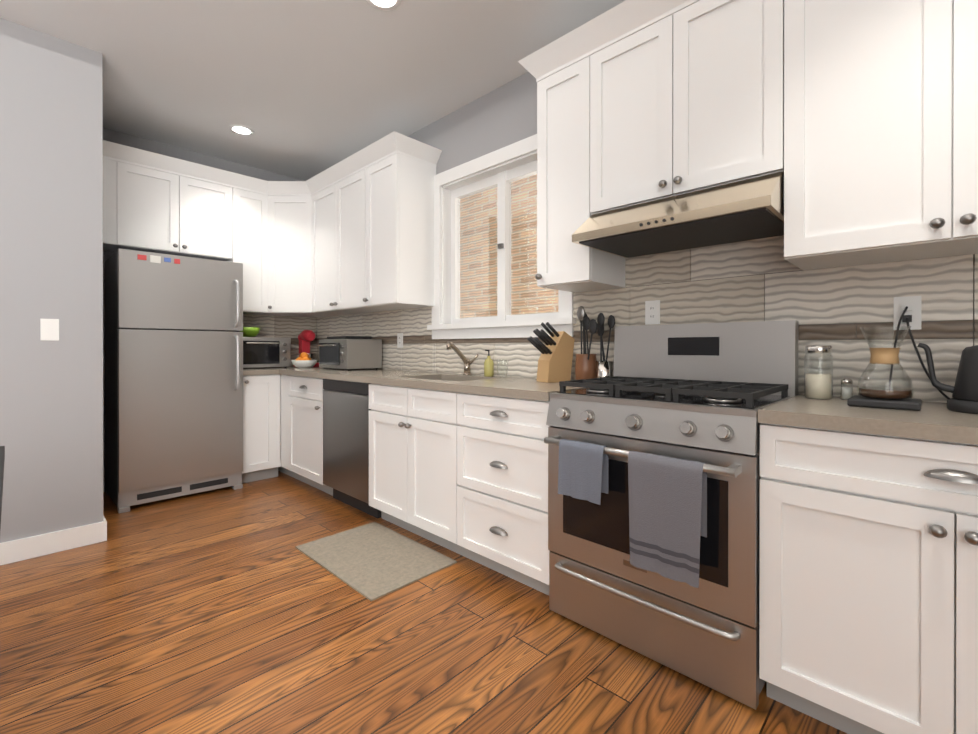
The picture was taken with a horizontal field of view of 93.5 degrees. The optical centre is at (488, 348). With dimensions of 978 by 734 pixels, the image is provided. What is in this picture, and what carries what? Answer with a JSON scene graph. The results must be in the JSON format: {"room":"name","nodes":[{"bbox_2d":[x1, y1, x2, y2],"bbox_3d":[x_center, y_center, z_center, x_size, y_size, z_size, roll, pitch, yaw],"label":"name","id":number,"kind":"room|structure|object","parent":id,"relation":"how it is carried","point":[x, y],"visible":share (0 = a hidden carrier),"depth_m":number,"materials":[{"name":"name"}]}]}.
{"room":"kitchen","nodes":[
{"label":"kitchen","id":0,"kind":"room"},
{"bbox_2d":[0,18,102,542],"bbox_3d":[-3.843,-0.289,1.859,1.290,2.780,3.380,0,0,44],"label":"wall","id":1,"kind":"structure","parent":0,"point":[51,240],"depth_m":2.47,"materials":[{"name":"grey paint"}]},
{"bbox_2d":[40,319,58,340],"bbox_3d":[-2.353,-0.100,2.465,0.016,0.116,0.072,0,0,44],"label":"light switch","id":2,"kind":"object","parent":1,"relation":"attached to","point":[49,329],"visible":1,"depth_m":2.46,"materials":[{"name":"white plastic"}]},
{"bbox_2d":[0,515,106,564],"bbox_3d":[-3.474,1.047,1.622,0.455,0.110,3.244,0,0,44],"label":"baseboard","id":3,"kind":"structure","parent":1,"relation":"attached to","point":[17,550],"depth_m":2.47,"materials":[{"name":"white wood"}]},
{"bbox_2d":[103,128,302,491],"bbox_3d":[-2.450,-0.294,4.127,0.150,2.780,1.820,0,0,44],"label":"wall","id":4,"kind":"structure","parent":0,"point":[117,137],"depth_m":3.79,"materials":[{"name":"grey paint"}]},
{"bbox_2d":[103,158,267,314],"bbox_3d":[-2.465,-0.877,3.719,0.388,1.128,1.208,0,0,44],"label":"upper cabinet","id":5,"kind":"object","parent":4,"relation":"attached to","point":[150,210],"visible":0.75,"depth_m":3.62,"materials":[{"name":"white wood"}]},
{"bbox_2d":[243,314,314,365],"bbox_3d":[-2.093,-0.085,4.381,0.011,0.520,0.900,0,0,44],"label":"backsplash","id":6,"kind":"structure","parent":4,"relation":"attached to","point":[291,327],"depth_m":4.48,"materials":[{"name":"grey tile"}]},
{"bbox_2d":[0,0,625,180],"bbox_3d":[-1.150,-1.705,0.629,6.870,0.060,5.350,0,0,44],"label":"ceiling","id":7,"kind":"structure","parent":0,"point":[305,90],"depth_m":2.71,"materials":[{"name":"white paint"}]},
{"bbox_2d":[229,124,253,135],"bbox_3d":[-1.905,-1.680,3.543,0.176,0.006,0.176,0,0,44],"label":"recessed light","id":8,"kind":"object","parent":7,"relation":"in","point":[243,130],"visible":1,"depth_m":3.53,"materials":[{"name":"white"}]},
{"bbox_2d":[366,0,400,10],"bbox_3d":[-0.507,-1.676,2.197,0.176,0.006,0.176,0,0,44],"label":"recessed light","id":9,"kind":"object","parent":7,"relation":"in","point":[384,4],"visible":1,"depth_m":2.24,"materials":[{"name":"white"}]},
{"bbox_2d":[0,471,846,733],"bbox_3d":[-1.150,1.135,0.637,6.870,0.060,5.350,0,0,44],"label":"floor","id":10,"kind":"structure","parent":0,"point":[227,610],"depth_m":1.69,"materials":[{"name":"brown wood"}]},
{"bbox_2d":[0,446,4,528],"bbox_3d":[-1.638,0.722,0.828,1.120,0.765,1.050,0,0,44],"label":"dining table","id":11,"kind":"object","parent":10,"relation":"on","point":[2,454],"visible":1,"depth_m":1.27,"materials":[{"name":"black"}]},
{"bbox_2d":[105,248,242,512],"bbox_3d":[-2.392,0.217,3.520,0.717,1.760,0.763,0,0,44],"label":"fridge","id":12,"kind":"object","parent":10,"relation":"on","point":[173,377],"visible":1,"depth_m":3.28,"materials":[{"name":"grey metal"}]},
{"bbox_2d":[242,374,281,483],"bbox_3d":[-2.055,0.656,3.954,0.658,0.880,0.321,0,0,44],"label":"base cabinet","id":13,"kind":"object","parent":10,"relation":"on","point":[261,427],"visible":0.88,"depth_m":3.76,"materials":[{"name":"white wood"}]},
{"bbox_2d":[243,367,278,375],"bbox_3d":[-2.079,0.196,3.938,0.623,0.040,0.270,0,0,44],"label":"countertop","id":14,"kind":"structure","parent":13,"relation":"on","point":[256,370],"depth_m":3.78,"materials":[{"name":"stone"}]},
{"bbox_2d":[243,337,290,368],"bbox_3d":[-2.034,0.040,4.089,0.382,0.270,0.420,0,0,44],"label":"toaster oven","id":15,"kind":"object","parent":14,"relation":"on","point":[266,352],"visible":0.81,"depth_m":3.98,"materials":[{"name":"silver metal"}]},
{"bbox_2d":[240,327,259,336],"bbox_3d":[-2.112,-0.139,4.038,0.187,0.085,0.190,0,0,44],"label":"bowl","id":16,"kind":"object","parent":15,"relation":"on","point":[250,331],"visible":0.65,"depth_m":3.98,"materials":[{"name":"green ceramic"}]},
{"bbox_2d":[278,375,285,473],"bbox_3d":[-1.458,0.656,4.006,0.209,0.880,0.618,0,0,44],"label":"base cabinet","id":17,"kind":"object","parent":10,"relation":"on","point":[283,377],"depth_m":3.83,"materials":[{"name":"white wood"}]},
{"bbox_2d":[286,375,332,495],"bbox_3d":[-1.208,0.657,3.766,0.599,0.880,0.618,0,0,44],"label":"base cabinet","id":18,"kind":"object","parent":10,"relation":"on","point":[301,428],"depth_m":3.55,"materials":[{"name":"white wood"}]},
{"bbox_2d":[279,366,586,400],"bbox_3d":[-0.759,0.293,3.313,3.391,0.230,0.624,0,0,44],"label":"countertop","id":19,"kind":"structure","parent":18,"relation":"on","point":[511,387],"depth_m":2.64,"materials":[{"name":"stone"}]},
{"bbox_2d":[291,352,316,367],"bbox_3d":[-1.654,0.104,4.125,0.217,0.141,0.220,0,0,44],"label":"fruit bowl","id":20,"kind":"object","parent":19,"relation":"on","point":[303,360],"visible":1,"depth_m":4.07,"materials":[{"name":"white ceramic"}]},
{"bbox_2d":[293,330,318,366],"bbox_3d":[-1.739,-0.002,4.401,0.230,0.352,0.180,0,0,44],"label":"mixer","id":21,"kind":"object","parent":19,"relation":"on","point":[306,338],"visible":0.5,"depth_m":4.37,"materials":[{"name":"red metal"}]},
{"bbox_2d":[316,336,381,370],"bbox_3d":[-1.186,0.038,3.868,0.470,0.275,0.362,0,0,44],"label":"toaster oven","id":22,"kind":"object","parent":19,"relation":"on","point":[349,353],"visible":1,"depth_m":3.73,"materials":[{"name":"silver metal"}]},
{"bbox_2d":[446,341,478,374],"bbox_3d":[-0.182,0.066,2.976,0.134,0.223,0.244,0,0,44],"label":"faucet","id":23,"kind":"object","parent":19,"relation":"on","point":[467,362],"visible":1,"depth_m":3.02,"materials":[{"name":"silver metal"}]},
{"bbox_2d":[484,350,493,376],"bbox_3d":[-0.001,0.093,2.915,0.060,0.170,0.062,0,0,44],"label":"soap bottle","id":24,"kind":"object","parent":19,"relation":"on","point":[488,367],"visible":1,"depth_m":2.89,"materials":[{"name":"yellow plastic"}]},
{"bbox_2d":[496,359,507,377],"bbox_3d":[0.082,0.123,2.828,0.070,0.110,0.072,0,0,44],"label":"drink glass","id":25,"kind":"object","parent":19,"relation":"on","point":[501,368],"visible":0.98,"depth_m":2.82,"materials":[{"name":"clear glass"}]},
{"bbox_2d":[527,322,574,382],"bbox_3d":[0.325,0.020,2.475,0.252,0.319,0.110,0,0,-27],"label":"knife block","id":26,"kind":"object","parent":19,"relation":"on","point":[555,360],"visible":1,"depth_m":2.45,"materials":[{"name":"brown wood"}]},
{"bbox_2d":[575,306,596,379],"bbox_3d":[0.514,-0.020,2.388,0.176,0.399,0.130,0,0,44],"label":"utensil crock","id":27,"kind":"object","parent":19,"relation":"on","point":[585,364],"visible":0.9,"depth_m":2.36,"materials":[{"name":"brown ceramic"}]},
{"bbox_2d":[596,313,614,377],"bbox_3d":[0.584,-0.001,2.351,0.115,0.360,0.086,0,0,44],"label":"utensil cup","id":28,"kind":"object","parent":19,"relation":"on","point":[604,368],"visible":0.81,"depth_m":2.33,"materials":[{"name":"silver metal"}]},
{"bbox_2d":[323,379,380,517],"bbox_3d":[-0.779,0.660,3.334,0.614,0.876,0.588,0,0,44],"label":"dishwasher","id":29,"kind":"object","parent":10,"relation":"on","point":[346,409],"visible":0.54,"depth_m":3.10,"materials":[{"name":"grey metal"}]},
{"bbox_2d":[296,522,456,601],"bbox_3d":[-0.615,1.095,2.446,0.770,0.008,0.500,0,0,44],"label":"rug","id":30,"kind":"object","parent":10,"relation":"on","point":[372,561],"visible":0.86,"depth_m":2.39,"materials":[{"name":"beige carpet"}]},
{"bbox_2d":[369,384,469,558],"bbox_3d":[-0.262,0.659,2.826,0.830,0.880,0.659,0,0,44],"label":"base cabinet","id":31,"kind":"object","parent":10,"relation":"on","point":[413,484],"visible":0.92,"depth_m":2.58,"materials":[{"name":"white wood"}]},
{"bbox_2d":[457,393,550,594],"bbox_3d":[0.251,0.660,2.340,0.583,0.880,0.647,0,0,44],"label":"base cabinet","id":32,"kind":"object","parent":10,"relation":"on","point":[502,487],"visible":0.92,"depth_m":2.11,"materials":[{"name":"white wood"}]},
{"bbox_2d":[544,320,798,709],"bbox_3d":[0.699,0.496,1.827,0.766,1.210,0.707,0,0,44],"label":"range","id":33,"kind":"object","parent":10,"relation":"on","point":[654,476],"visible":0.98,"depth_m":1.61,"materials":[{"name":"silver metal"}]},
{"bbox_2d":[759,423,977,733],"bbox_3d":[1.314,0.663,1.307,0.833,0.880,0.659,0,0,44],"label":"base cabinet","id":34,"kind":"object","parent":10,"relation":"on","point":[868,613],"visible":0.98,"depth_m":1.22,"materials":[{"name":"white wood"}]},
{"bbox_2d":[758,394,977,444],"bbox_3d":[1.319,0.203,1.312,0.833,0.040,0.623,0,0,44],"label":"countertop","id":35,"kind":"structure","parent":34,"relation":"on","point":[938,421],"depth_m":1.25,"materials":[{"name":"stone"}]},
{"bbox_2d":[804,346,832,398],"bbox_3d":[1.196,0.085,1.671,0.086,0.191,0.086,0,0,44],"label":"glass jar","id":36,"kind":"object","parent":35,"relation":"on","point":[818,386],"visible":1,"depth_m":1.64,"materials":[{"name":"clear glass"}]},
{"bbox_2d":[840,378,852,399],"bbox_3d":[1.268,0.143,1.631,0.038,0.075,0.038,0,0,44],"label":"salt shaker","id":37,"kind":"object","parent":35,"relation":"on","point":[846,394],"visible":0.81,"depth_m":1.62,"materials":[{"name":"clear glass"}]},
{"bbox_2d":[847,395,921,410],"bbox_3d":[1.239,0.170,1.443,0.170,0.024,0.150,0,0,44],"label":"scale","id":38,"kind":"object","parent":35,"relation":"on","point":[914,404],"visible":0.98,"depth_m":1.39,"materials":[{"name":"grey plastic"}]},
{"bbox_2d":[857,326,913,399],"bbox_3d":[1.239,0.044,1.442,0.136,0.225,0.136,0,0,44],"label":"coffee maker","id":39,"kind":"object","parent":38,"relation":"on","point":[883,356],"visible":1,"depth_m":1.42,"materials":[{"name":"clear glass"}]},
{"bbox_2d":[917,343,977,413],"bbox_3d":[1.434,0.073,1.304,0.323,0.218,0.201,0,0,44],"label":"kettle","id":40,"kind":"object","parent":35,"relation":"on","point":[964,391],"visible":1,"depth_m":1.31,"materials":[{"name":"grey metal"}]},
{"bbox_2d":[370,72,942,402],"bbox_3d":[0.654,-0.290,2.506,6.870,2.780,0.150,0,0,44],"label":"wall","id":41,"kind":"structure","parent":0,"point":[499,117],"depth_m":3.05,"materials":[{"name":"grey paint"}]},
{"bbox_2d":[255,196,343,317],"bbox_3d":[-1.760,-0.879,4.284,0.621,1.128,0.631,0,0,44],"label":"upper cabinet","id":42,"kind":"object","parent":41,"relation":"attached to","point":[289,262],"visible":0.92,"depth_m":4.05,"materials":[{"name":"white wood"}]},
{"bbox_2d":[307,155,379,314],"bbox_3d":[-1.102,-0.879,3.846,0.959,1.130,0.348,0,0,44],"label":"upper cabinet","id":43,"kind":"object","parent":41,"relation":"attached to","point":[335,195],"depth_m":3.74,"materials":[{"name":"white wood"}]},
{"bbox_2d":[359,135,438,310],"bbox_3d":[-0.676,-0.878,3.436,0.459,1.130,0.348,0,0,44],"label":"upper cabinet","id":44,"kind":"object","parent":41,"relation":"attached to","point":[372,227],"depth_m":3.29,"materials":[{"name":"white wood"}]},
{"bbox_2d":[397,333,402,347],"bbox_3d":[-0.716,-0.063,3.701,0.072,0.116,0.009,0,0,44],"label":"electrical outlet","id":45,"kind":"object","parent":41,"relation":"attached to","point":[399,340],"visible":1,"depth_m":3.70,"materials":[{"name":"white plastic"}]},
{"bbox_2d":[427,134,575,338],"bbox_3d":[0.067,-0.669,3.035,1.270,1.205,0.200,0,0,44],"label":"window","id":46,"kind":"structure","parent":41,"relation":"in","point":[513,155],"depth_m":3.09,"materials":[{"name":"white wood"}]},
{"bbox_2d":[534,32,625,292],"bbox_3d":[0.492,-0.875,2.312,0.364,1.130,0.348,0,0,44],"label":"upper cabinet","id":47,"kind":"object","parent":41,"relation":"attached to","point":[563,264],"depth_m":2.22,"materials":[{"name":"white wood"}]},
{"bbox_2d":[315,235,977,402],"bbox_3d":[0.075,-0.246,2.950,5.120,0.850,0.011,0,0,44],"label":"backsplash","id":48,"kind":"structure","parent":41,"relation":"attached to","point":[763,279],"depth_m":1.90,"materials":[{"name":"grey tile"}]},
{"bbox_2d":[645,300,659,324],"bbox_3d":[0.797,-0.174,2.244,0.072,0.116,0.009,0,0,44],"label":"electrical outlet","id":49,"kind":"object","parent":41,"relation":"attached to","point":[652,312],"visible":1,"depth_m":2.24,"materials":[{"name":"white plastic"}]},
{"bbox_2d":[586,0,757,215],"bbox_3d":[0.854,-1.026,1.962,0.760,0.825,0.348,0,0,44],"label":"upper cabinet","id":50,"kind":"object","parent":41,"relation":"attached to","point":[672,85],"depth_m":1.84,"materials":[{"name":"white wood"}]},
{"bbox_2d":[572,171,783,257],"bbox_3d":[0.797,-0.533,1.904,0.752,0.158,0.492,0,0,44],"label":"range hood","id":51,"kind":"object","parent":50,"relation":"attached to","point":[747,209],"visible":1,"depth_m":1.76,"materials":[{"name":"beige metal"}]},
{"bbox_2d":[758,0,977,269],"bbox_3d":[1.400,-0.872,1.437,0.874,1.130,0.348,0,0,44],"label":"upper cabinet","id":52,"kind":"object","parent":41,"relation":"attached to","point":[855,122],"depth_m":1.43,"materials":[{"name":"white wood"}]},
{"bbox_2d":[893,296,920,329],"bbox_3d":[1.452,-0.123,1.598,0.072,0.116,0.030,0,0,44],"label":"electrical outlet","id":53,"kind":"object","parent":41,"relation":"attached to","point":[912,314],"visible":0.85,"depth_m":1.59,"materials":[{"name":"white plastic"}]},
{"bbox_2d":[888,306,950,399],"bbox_3d":[1.423,0.018,1.496,0.196,0.324,0.163,0,0,44],"label":"cord","id":54,"kind":"object","parent":53,"relation":"attached to","point":[917,352],"visible":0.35,"depth_m":1.57,"materials":[{"name":"grey plastic"}]},
{"label":"outside","id":55,"kind":"structure","parent":0,"visible":0},
{"bbox_2d":[460,174,557,317],"bbox_3d":[0.267,-1.406,4.646,12.000,7.000,0.100,0,0,44],"label":"brick","id":56,"kind":"object","parent":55,"point":[541,297],"depth_m":4.77,"materials":[{"name":"beige brick"}]}
]}

